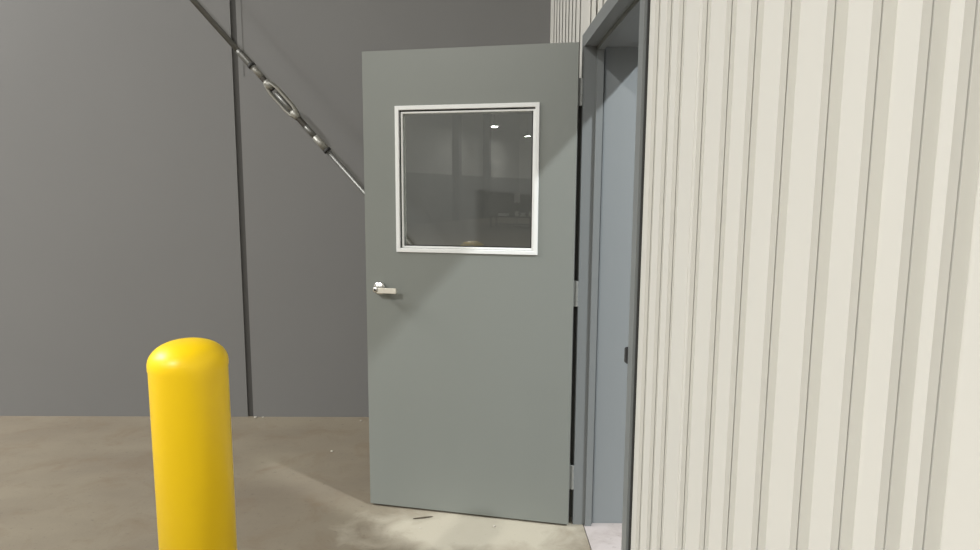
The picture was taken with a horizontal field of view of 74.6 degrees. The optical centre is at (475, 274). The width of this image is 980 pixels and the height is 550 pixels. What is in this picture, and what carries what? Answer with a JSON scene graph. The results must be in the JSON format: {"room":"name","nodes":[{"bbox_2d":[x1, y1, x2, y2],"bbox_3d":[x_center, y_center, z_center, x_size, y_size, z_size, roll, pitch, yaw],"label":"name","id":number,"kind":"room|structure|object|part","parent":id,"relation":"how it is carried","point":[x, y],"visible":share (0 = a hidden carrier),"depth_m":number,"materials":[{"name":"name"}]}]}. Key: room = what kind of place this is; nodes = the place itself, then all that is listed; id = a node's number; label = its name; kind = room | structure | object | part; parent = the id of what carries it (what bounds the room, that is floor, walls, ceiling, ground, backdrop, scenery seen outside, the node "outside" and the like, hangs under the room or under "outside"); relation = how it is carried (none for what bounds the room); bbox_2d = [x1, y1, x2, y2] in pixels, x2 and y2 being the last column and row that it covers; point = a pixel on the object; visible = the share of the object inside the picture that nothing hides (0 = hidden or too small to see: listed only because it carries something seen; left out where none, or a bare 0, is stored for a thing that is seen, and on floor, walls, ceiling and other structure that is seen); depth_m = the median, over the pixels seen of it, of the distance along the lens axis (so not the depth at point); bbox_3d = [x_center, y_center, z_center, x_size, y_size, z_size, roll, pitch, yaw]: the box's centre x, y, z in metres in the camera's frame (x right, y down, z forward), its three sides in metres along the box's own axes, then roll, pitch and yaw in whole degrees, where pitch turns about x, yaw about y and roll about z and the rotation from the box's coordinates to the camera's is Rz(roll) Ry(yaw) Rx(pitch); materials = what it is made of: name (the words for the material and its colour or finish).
{"room":"warehouse interior","nodes":[
{"label":"warehouse interior","id":0,"kind":"room"},
{"bbox_2d":[0,0,550,416],"bbox_3d":[-3.996,-2.228,4.063,19.000,6.400,0.202,0,7,0],"label":"wall","id":1,"kind":"structure","parent":0,"point":[154,191],"depth_m":4.18,"materials":[{"name":"grey paint"}]},
{"bbox_2d":[190,0,414,244],"bbox_3d":[-2.192,-2.240,3.782,5.212,5.914,0.354,0,7,0],"label":"rod","id":2,"kind":"object","parent":1,"relation":"attached to","point":[293,112],"visible":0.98,"depth_m":3.77,"materials":[{"name":"grey metal"}]},
{"bbox_3d":[-3.030,-3.167,3.509,3.454,3.909,0.032,0,7,0],"label":"rod","id":3,"kind":"part","parent":2,"relation":"part of","materials":[{"name":"grey metal"}]},
{"bbox_3d":[-0.264,-0.041,3.916,1.268,1.432,0.031,0,7,0],"label":"rod","id":4,"kind":"part","parent":2,"relation":"part of","materials":[{"name":"silver metal"}]},
{"bbox_2d":[0,416,621,549],"bbox_3d":[-4.003,3.489,-14.461,19.000,0.150,38.419,0,7,0],"label":"floor","id":5,"kind":"structure","parent":0,"point":[67,482],"depth_m":3.22,"materials":[{"name":"concrete"}]},
{"bbox_2d":[146,337,236,549],"bbox_3d":[-0.671,0.737,1.568,0.175,1.184,0.175,0,7,0],"label":"bollard","id":6,"kind":"object","parent":5,"relation":"on","point":[188,378],"visible":1,"depth_m":1.46,"materials":[{"name":"yellow plastic"}]},
{"bbox_2d":[550,0,979,549],"bbox_3d":[0.616,0.267,-14.982,0.286,6.400,38.219,0,7,0],"label":"wall","id":7,"kind":"structure","parent":0,"point":[808,364],"depth_m":0.95,"materials":[{"name":"white metal"}]},
{"bbox_2d":[362,42,582,524],"bbox_3d":[-0.029,0.072,2.932,0.982,2.134,0.174,2,8,12],"label":"door","id":8,"kind":"structure","parent":7,"relation":"in","point":[470,348],"depth_m":2.92,"materials":[{"name":"grey paint"}]},
{"bbox_3d":[-0.447,0.062,2.992,0.063,0.063,0.013,2,8,12],"label":"lever handle","id":9,"kind":"part","parent":8,"relation":"part of","materials":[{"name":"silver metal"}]},
{"bbox_3d":[-0.416,0.070,2.936,0.112,0.028,0.017,2,8,12],"label":"lever arm","id":10,"kind":"part","parent":8,"relation":"part of","materials":[{"name":"white metal"}]},
{"bbox_3d":[-0.044,-0.421,2.852,0.649,0.654,0.019,2,8,12],"label":"glazing frame","id":11,"kind":"part","parent":8,"relation":"part of","materials":[{"name":"white metal"}]},
{"bbox_2d":[569,0,650,549],"bbox_3d":[0.490,0.128,2.390,0.100,2.186,1.094,0,7,0],"label":"door frame","id":12,"kind":"structure","parent":7,"relation":"attached to","point":[614,15],"depth_m":2.75,"materials":[{"name":"grey paint"}]},
{"bbox_3d":[0.468,0.242,1.923,0.044,0.120,0.022,0,7,0],"label":"strike plate","id":13,"kind":"part","parent":12,"relation":"part of","materials":[{"name":"grey metal"}]}
]}

